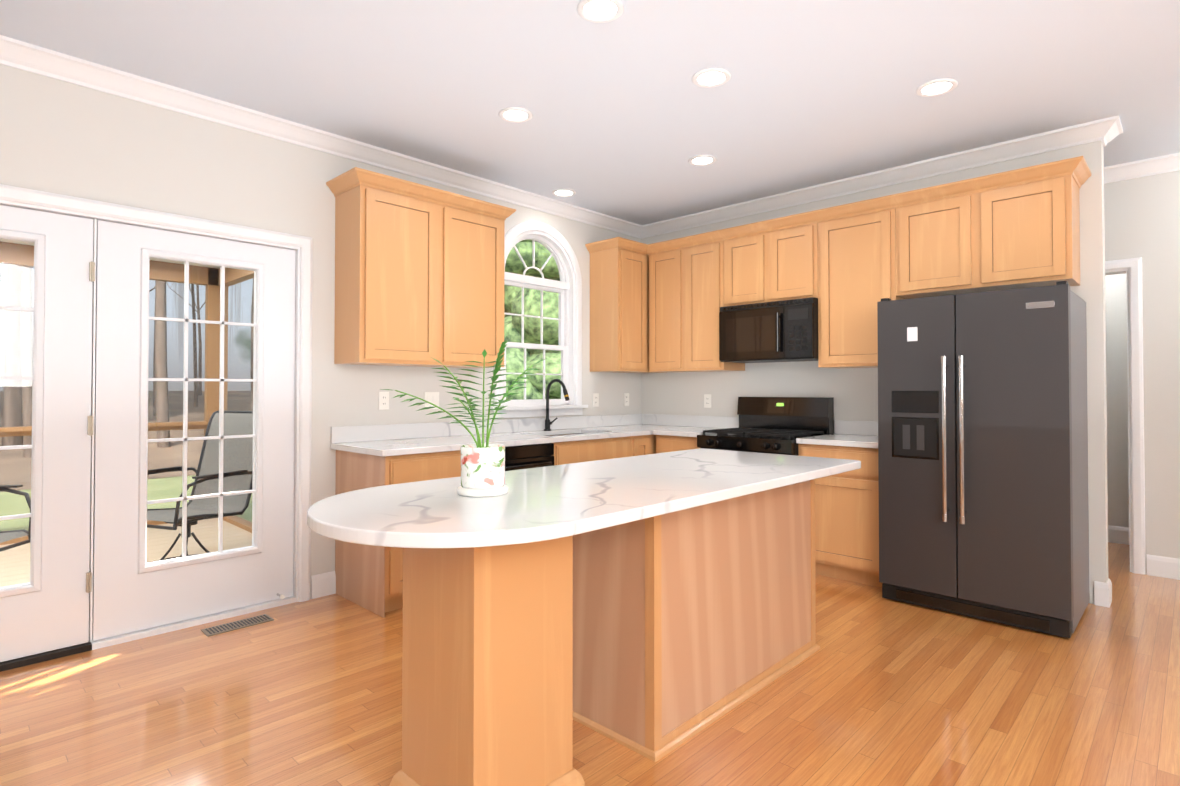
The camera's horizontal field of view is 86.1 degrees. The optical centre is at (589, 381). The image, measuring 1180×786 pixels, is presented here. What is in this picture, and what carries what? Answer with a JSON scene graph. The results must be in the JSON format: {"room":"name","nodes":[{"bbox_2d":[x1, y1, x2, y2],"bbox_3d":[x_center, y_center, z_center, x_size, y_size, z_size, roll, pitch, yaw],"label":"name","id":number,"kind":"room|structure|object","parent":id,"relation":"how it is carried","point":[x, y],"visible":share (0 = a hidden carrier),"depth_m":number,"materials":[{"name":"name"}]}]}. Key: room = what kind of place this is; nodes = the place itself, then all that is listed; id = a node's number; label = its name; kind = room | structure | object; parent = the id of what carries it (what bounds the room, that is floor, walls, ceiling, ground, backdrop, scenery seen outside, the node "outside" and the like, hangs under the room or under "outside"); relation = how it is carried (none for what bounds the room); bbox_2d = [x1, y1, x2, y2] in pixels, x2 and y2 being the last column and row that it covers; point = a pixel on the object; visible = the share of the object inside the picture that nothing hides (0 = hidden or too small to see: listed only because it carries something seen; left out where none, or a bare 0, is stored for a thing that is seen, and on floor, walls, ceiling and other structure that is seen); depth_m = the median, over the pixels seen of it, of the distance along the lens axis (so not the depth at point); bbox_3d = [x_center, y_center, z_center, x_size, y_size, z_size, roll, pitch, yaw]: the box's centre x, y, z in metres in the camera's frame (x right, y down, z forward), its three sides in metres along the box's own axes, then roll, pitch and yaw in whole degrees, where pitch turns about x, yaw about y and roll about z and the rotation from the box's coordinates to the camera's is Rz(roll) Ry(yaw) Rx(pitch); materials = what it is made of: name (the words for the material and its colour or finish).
{"room":"kitchen","nodes":[
{"label":"kitchen","id":0,"kind":"room"},
{"bbox_2d":[0,64,640,598],"bbox_3d":[-1.259,-0.090,4.290,0.140,2.780,10.100,-1,-1,44],"label":"wall","id":1,"kind":"structure","parent":0,"point":[62,138],"depth_m":3.57,"materials":[{"name":"white paint"}]},
{"bbox_2d":[0,205,94,661],"bbox_3d":[-2.739,0.229,2.720,0.079,2.034,0.940,-1,-1,44],"label":"french door","id":2,"kind":"structure","parent":1,"relation":"in","point":[45,608],"depth_m":2.95,"materials":[{"name":"white wood"}]},
{"bbox_2d":[0,596,295,671],"bbox_3d":[-2.424,1.269,3.058,0.140,0.028,1.890,-1,-1,44],"label":"sill","id":3,"kind":"structure","parent":1,"relation":"attached to","point":[67,651],"depth_m":3.14,"materials":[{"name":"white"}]},
{"bbox_2d":[0,184,312,641],"bbox_3d":[-2.417,0.207,3.065,0.162,2.152,2.054,-1,-1,44],"label":"door frame","id":4,"kind":"structure","parent":1,"relation":"attached to","point":[49,202],"depth_m":3.62,"materials":[{"name":"white wood"}]},
{"bbox_2d":[92,220,295,640],"bbox_3d":[-2.083,0.239,3.404,0.076,2.034,0.933,-1,-1,44],"label":"french door","id":5,"kind":"structure","parent":1,"relation":"in","point":[133,590],"depth_m":3.30,"materials":[{"name":"white wood"}]},
{"bbox_2d":[0,35,643,238],"bbox_3d":[-2.079,-1.446,3.294,0.084,0.095,7.500,-1,-1,44],"label":"crown molding","id":6,"kind":"structure","parent":1,"relation":"attached to","point":[25,56],"depth_m":3.55,"materials":[{"name":"white wood"}]},
{"bbox_2d":[379,392,388,409],"bbox_3d":[-1.337,0.126,4.098,0.007,0.116,0.070,-1,-1,44],"label":"electrical outlet","id":7,"kind":"object","parent":1,"relation":"attached to","point":[383,400],"visible":1,"depth_m":4.09,"materials":[{"name":"white plastic"}]},
{"bbox_2d":[326,167,515,367],"bbox_3d":[-1.061,-0.654,4.121,0.386,1.103,1.172,-1,-1,44],"label":"upper cabinet","id":8,"kind":"object","parent":1,"relation":"attached to","point":[419,275],"visible":1,"depth_m":3.89,"materials":[{"name":"brown wood"}]},
{"bbox_2d":[424,392,438,408],"bbox_3d":[-1.091,0.133,4.354,0.008,0.116,0.116,-1,-1,44],"label":"outlet","id":9,"kind":"object","parent":1,"relation":"attached to","point":[432,397],"visible":0.88,"depth_m":4.35,"materials":[{"name":"white plastic"}]},
{"bbox_2d":[490,221,587,417],"bbox_3d":[-0.434,-0.500,5.118,0.190,1.566,1.010,-1,-1,44],"label":"arch window","id":10,"kind":"structure","parent":1,"relation":"in","point":[567,287],"depth_m":5.23,"materials":[{"name":"white wood"}]},
{"bbox_2d":[593,393,598,406],"bbox_3d":[0.051,0.165,5.543,0.007,0.116,0.070,-1,-1,44],"label":"electrical outlet","id":11,"kind":"object","parent":1,"relation":"attached to","point":[595,399],"visible":1,"depth_m":5.54,"materials":[{"name":"white plastic"}]},
{"bbox_2d":[589,237,640,372],"bbox_3d":[0.252,-0.634,5.514,0.348,1.104,0.372,-1,-1,44],"label":"upper cabinet","id":12,"kind":"object","parent":1,"relation":"attached to","point":[615,264],"depth_m":5.37,"materials":[{"name":"brown wood"}]},
{"bbox_2d":[624,393,628,405],"bbox_3d":[0.339,0.169,5.842,0.007,0.116,0.070,-1,-1,44],"label":"electrical outlet","id":13,"kind":"object","parent":1,"relation":"attached to","point":[626,399],"visible":1,"depth_m":5.84,"materials":[{"name":"white plastic"}]},
{"bbox_2d":[0,542,1179,785],"bbox_3d":[1.445,1.264,1.672,7.640,0.001,10.100,-1,-1,44],"label":"floor","id":14,"kind":"structure","parent":0,"point":[876,688],"depth_m":2.46,"materials":[{"name":"brown wood"}]},
{"bbox_2d":[201,614,273,636],"bbox_3d":[-1.854,1.283,3.327,0.120,0.008,0.315,-1,-1,44],"label":"floor vent","id":15,"kind":"object","parent":14,"relation":"in","point":[236,625],"visible":1,"depth_m":3.31,"materials":[{"name":"silver metal"}]},
{"bbox_2d":[335,450,460,617],"bbox_3d":[-1.109,0.854,3.876,0.627,0.880,0.645,-1,-1,44],"label":"base cabinet","id":16,"kind":"object","parent":14,"relation":"on","point":[369,577],"depth_m":3.59,"materials":[{"name":"brown wood"}]},
{"bbox_2d":[390,536,584,785],"bbox_3d":[-0.310,0.828,1.916,0.417,0.879,0.417,-1,-1,44],"label":"kitchen island leg","id":17,"kind":"object","parent":14,"relation":"on","point":[487,676],"visible":0.73,"depth_m":1.78,"materials":[{"name":"brown wood"}]},
{"bbox_2d":[505,443,553,470],"bbox_3d":[-0.650,0.862,4.302,0.682,0.876,0.596,-1,-1,44],"label":"dishwasher","id":18,"kind":"object","parent":14,"relation":"on","point":[519,457],"visible":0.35,"depth_m":4.16,"materials":[{"name":"black metal"}]},
{"bbox_2d":[554,461,587,464],"bbox_3d":[-0.180,0.988,4.840,0.627,0.640,0.826,-1,-1,44],"label":"base cabinet","id":19,"kind":"object","parent":14,"relation":"on","point":[555,462],"depth_m":4.40,"materials":[{"name":"brown wood"}]},
{"bbox_2d":[571,433,650,460],"bbox_3d":[0.188,0.873,5.225,0.627,0.880,0.307,-1,-1,44],"label":"base cabinet","id":20,"kind":"object","parent":14,"relation":"on","point":[619,447],"depth_m":4.74,"materials":[{"name":"brown wood"}]},
{"bbox_2d":[330,414,653,456],"bbox_3d":[-0.308,0.357,4.694,0.661,0.135,2.989,-1,-1,44],"label":"countertop","id":21,"kind":"structure","parent":20,"relation":"on","point":[396,439],"depth_m":4.34,"materials":[{"name":"stone"}]},
{"bbox_2d":[544,379,569,430],"bbox_3d":[-0.240,0.187,4.969,0.272,0.411,0.119,-1,-1,44],"label":"faucet","id":22,"kind":"object","parent":21,"relation":"on","point":[548,423],"visible":1,"depth_m":5.00,"materials":[{"name":"black metal"}]},
{"bbox_2d":[547,433,585,435],"bbox_3d":[-0.175,0.535,4.854,0.450,0.214,0.748,-1,-1,44],"label":"sink","id":23,"kind":"object","parent":21,"relation":"in","point":[566,434],"visible":0.02,"depth_m":5.14,"materials":[{"name":"silver metal"}]},
{"bbox_2d":[651,435,699,453],"bbox_3d":[0.900,0.872,5.161,0.453,0.880,0.627,-1,-1,44],"label":"base cabinet","id":24,"kind":"object","parent":14,"relation":"on","point":[659,443],"depth_m":4.99,"materials":[{"name":"brown wood"}]},
{"bbox_2d":[654,414,738,436],"bbox_3d":[0.899,0.364,5.156,0.438,0.135,0.649,-1,-1,44],"label":"countertop","id":25,"kind":"structure","parent":24,"relation":"on","point":[664,424],"depth_m":5.44,"materials":[{"name":"stone"}]},
{"bbox_2d":[573,479,819,761],"bbox_3d":[0.418,0.840,2.806,0.676,0.879,1.281,-1,-1,44],"label":"kitchen island","id":26,"kind":"object","parent":14,"relation":"on","point":[689,623],"visible":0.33,"depth_m":2.35,"materials":[{"name":"brown wood"}]},
{"bbox_2d":[307,448,860,547],"bbox_3d":[0.139,0.375,2.382,0.890,0.035,2.305,-1,-1,44],"label":"island countertop","id":27,"kind":"structure","parent":26,"relation":"on","point":[538,504],"depth_m":1.89,"materials":[{"name":"stone"}]},
{"bbox_2d":[458,444,507,496],"bbox_3d":[-0.336,0.277,1.983,0.156,0.148,0.156,-1,-1,44],"label":"flower pot","id":28,"kind":"object","parent":27,"relation":"on","point":[482,472],"visible":0.96,"depth_m":1.92,"materials":[{"name":"white ceramic"}]},
{"bbox_2d":[380,328,546,447],"bbox_3d":[-0.378,0.023,1.976,0.403,0.400,0.402,-1,-1,44],"label":"plant","id":29,"kind":"object","parent":28,"relation":"in","point":[494,378],"visible":0.94,"depth_m":1.97,"materials":[{"name":"green plant"}]},
{"bbox_2d":[311,525,1179,607],"bbox_3d":[1.288,1.192,1.408,7.500,0.135,9.500,-1,-1,44],"label":"skirt","id":30,"kind":"object","parent":14,"relation":"on","point":[323,584],"visible":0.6,"depth_m":4.12,"materials":[{"name":"white wood"}]},
{"bbox_2d":[697,397,833,455],"bbox_3d":[1.289,0.713,4.691,0.753,1.185,0.736,-1,-1,44],"label":"range","id":31,"kind":"object","parent":14,"relation":"on","point":[775,425],"visible":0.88,"depth_m":4.71,"materials":[{"name":"black metal"}]},
{"bbox_2d":[798,444,881,587],"bbox_3d":[1.817,0.860,4.280,0.564,0.880,0.627,-1,-1,44],"label":"base cabinet","id":32,"kind":"object","parent":14,"relation":"on","point":[846,503],"depth_m":4.03,"materials":[{"name":"brown wood"}]},
{"bbox_2d":[796,420,877,447],"bbox_3d":[1.813,0.352,4.280,0.569,0.135,0.644,-1,-1,44],"label":"countertop","id":33,"kind":"structure","parent":32,"relation":"on","point":[864,434],"depth_m":4.40,"materials":[{"name":"stone"}]},
{"bbox_2d":[877,281,1089,638],"bbox_3d":[2.272,0.393,3.671,0.910,1.773,0.830,-1,-1,44],"label":"refrigerator","id":34,"kind":"object","parent":14,"relation":"on","point":[983,456],"visible":1,"depth_m":3.38,"materials":[{"name":"grey metal"}]},
{"bbox_2d":[0,0,1179,224],"bbox_3d":[1.445,-1.566,1.712,7.640,0.100,10.100,-1,-1,44],"label":"ceiling","id":35,"kind":"structure","parent":0,"point":[628,120],"depth_m":3.10,"materials":[{"name":"white paint"}]},
{"bbox_2d":[498,107,532,122],"bbox_3d":[-0.416,-1.486,3.527,0.189,0.009,0.189,0,-1,-1],"label":"recessed light","id":36,"kind":"object","parent":35,"relation":"in","point":[517,114],"depth_m":3.52,"materials":[{"name":"white plastic"}]},
{"bbox_2d":[552,189,575,196],"bbox_3d":[-0.203,-1.467,4.917,0.189,0.009,0.189,0,-1,-1],"label":"recessed light","id":37,"kind":"object","parent":35,"relation":"in","point":[558,192],"depth_m":4.91,"materials":[{"name":"white"}]},
{"bbox_2d":[577,0,623,22],"bbox_3d":[0.042,-1.500,2.546,0.189,0.009,0.189,0,-1,-1],"label":"recessed light","id":38,"kind":"object","parent":35,"relation":"in","point":[598,11],"depth_m":2.55,"materials":[{"name":"white plastic"}]},
{"bbox_2d":[688,155,716,165],"bbox_3d":[0.751,-1.476,4.222,0.189,0.009,0.189,0,-1,-1],"label":"recessed light","id":39,"kind":"object","parent":35,"relation":"in","point":[701,160],"depth_m":4.21,"materials":[{"name":"white"}]},
{"bbox_2d":[692,68,730,87],"bbox_3d":[0.597,-1.492,3.109,0.189,0.009,0.189,0,-1,-1],"label":"recessed light","id":40,"kind":"object","parent":35,"relation":"in","point":[715,77],"depth_m":3.10,"materials":[{"name":"white plastic"}]},
{"bbox_2d":[916,78,957,96],"bbox_3d":[1.762,-1.491,3.210,0.189,0.009,0.189,0,-1,-1],"label":"recessed light","id":41,"kind":"object","parent":35,"relation":"in","point":[927,89],"depth_m":3.21,"materials":[{"name":"white"}]},
{"bbox_2d":[641,140,1107,603],"bbox_3d":[1.766,-0.082,4.864,3.425,2.780,0.120,-1,-1,44],"label":"wall","id":42,"kind":"structure","parent":0,"point":[853,392],"depth_m":4.51,"materials":[{"name":"white paint"}]},
{"bbox_2d":[641,230,744,372],"bbox_3d":[0.864,-0.636,5.368,0.778,1.104,0.410,-1,-1,44],"label":"upper cabinet","id":43,"kind":"object","parent":42,"relation":"attached to","point":[654,307],"depth_m":5.28,"materials":[{"name":"brown wood"}]},
{"bbox_2d":[704,394,710,407],"bbox_3d":[1.022,0.172,5.487,0.070,0.116,0.007,-1,-1,44],"label":"electrical outlet","id":44,"kind":"object","parent":42,"relation":"attached to","point":[707,400],"visible":1,"depth_m":5.48,"materials":[{"name":"white plastic"}]},
{"bbox_2d":[721,210,816,306],"bbox_3d":[1.444,-0.891,4.857,0.768,0.608,0.348,-1,-1,44],"label":"upper cabinet","id":45,"kind":"object","parent":42,"relation":"attached to","point":[773,260],"depth_m":4.71,"materials":[{"name":"brown wood"}]},
{"bbox_2d":[719,297,817,362],"bbox_3d":[1.409,-0.370,4.813,0.760,0.430,0.447,-1,-1,44],"label":"over-the-range microwave","id":46,"kind":"object","parent":45,"relation":"attached to","point":[778,331],"visible":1,"depth_m":4.65,"materials":[{"name":"black metal"}]},
{"bbox_2d":[817,194,900,368],"bbox_3d":[1.911,-0.650,4.405,0.522,1.104,0.348,-1,-1,44],"label":"upper cabinet","id":47,"kind":"object","parent":42,"relation":"attached to","point":[857,241],"depth_m":4.29,"materials":[{"name":"brown wood"}]},
{"bbox_2d":[644,115,1122,237],"bbox_3d":[1.758,-1.426,4.749,3.419,0.095,0.084,-1,-1,44],"label":"crown molding","id":48,"kind":"structure","parent":42,"relation":"attached to","point":[1105,130],"depth_m":4.31,"materials":[{"name":"white wood"}]},
{"bbox_2d":[897,158,1080,298],"bbox_3d":[2.431,-0.884,3.908,0.918,0.649,0.348,-1,-1,44],"label":"upper cabinet","id":49,"kind":"object","parent":42,"relation":"attached to","point":[1017,228],"depth_m":3.73,"materials":[{"name":"brown wood"}]},
{"bbox_2d":[1105,273,1128,527],"bbox_3d":[4.620,-0.081,4.895,7.500,2.780,0.120,-1,-1,44],"label":"wall","id":50,"kind":"structure","parent":0,"point":[1117,398],"depth_m":5.13,"materials":[{"name":"white paint"}]},
{"bbox_2d":[1104,170,1179,573],"bbox_3d":[3.928,-0.091,4.174,7.500,2.780,0.120,-1,-1,44],"label":"wall","id":51,"kind":"structure","parent":0,"point":[1142,217],"depth_m":4.22,"materials":[{"name":"white paint"}]},
{"bbox_2d":[1105,257,1145,574],"bbox_3d":[3.433,0.235,4.629,0.950,2.140,0.142,-1,-1,44],"label":"door frame","id":52,"kind":"structure","parent":51,"relation":"attached to","point":[1131,268],"depth_m":4.28,"materials":[{"name":"white wood"}]},
{"bbox_2d":[1104,153,1179,183],"bbox_3d":[3.857,-1.435,4.119,7.500,0.095,0.084,-1,-1,44],"label":"crown molding","id":53,"kind":"structure","parent":51,"relation":"attached to","point":[1171,162],"depth_m":4.25,"materials":[{"name":"white wood"}]},
{"label":"outside","id":54,"kind":"structure","parent":0,"visible":0},
{"bbox_2d":[0,475,251,530],"bbox_3d":[-28.542,2.262,40.814,89.860,0.001,150.000,-1,-1,44],"label":"ground","id":55,"kind":"structure","parent":54,"point":[25,522],"depth_m":9.66,"materials":[{"name":"green plant"}]},
{"bbox_2d":[0,239,253,586],"bbox_3d":[-4.298,0.128,3.796,3.558,2.870,5.180,-1,-1,44],"label":"porch","id":56,"kind":"object","parent":55,"relation":"on","point":[230,531],"depth_m":5.87,"materials":[{"name":"brown wood"}]},
{"bbox_2d":[0,485,30,551],"bbox_3d":[-3.694,0.759,3.458,0.823,1.096,0.684,0,-1,-6],"label":"patio chair","id":57,"kind":"object","parent":56,"relation":"on","point":[5,488],"depth_m":3.75,"materials":[{"name":"grey metal"}]},
{"bbox_2d":[147,410,252,562],"bbox_3d":[-2.825,0.774,4.550,0.684,1.096,0.823,0,-1,19],"label":"patio chair","id":58,"kind":"object","parent":56,"relation":"on","point":[202,470],"depth_m":4.74,"materials":[{"name":"fabric"}]},
{"bbox_2d":[0,240,560,489],"bbox_3d":[-7.554,-14.969,20.883,31.921,35.000,170.000,-1,-1,44],"label":"woods","id":59,"kind":"object","parent":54,"point":[532,392],"depth_m":14.24,"materials":[{"name":"green plant"}]}
]}

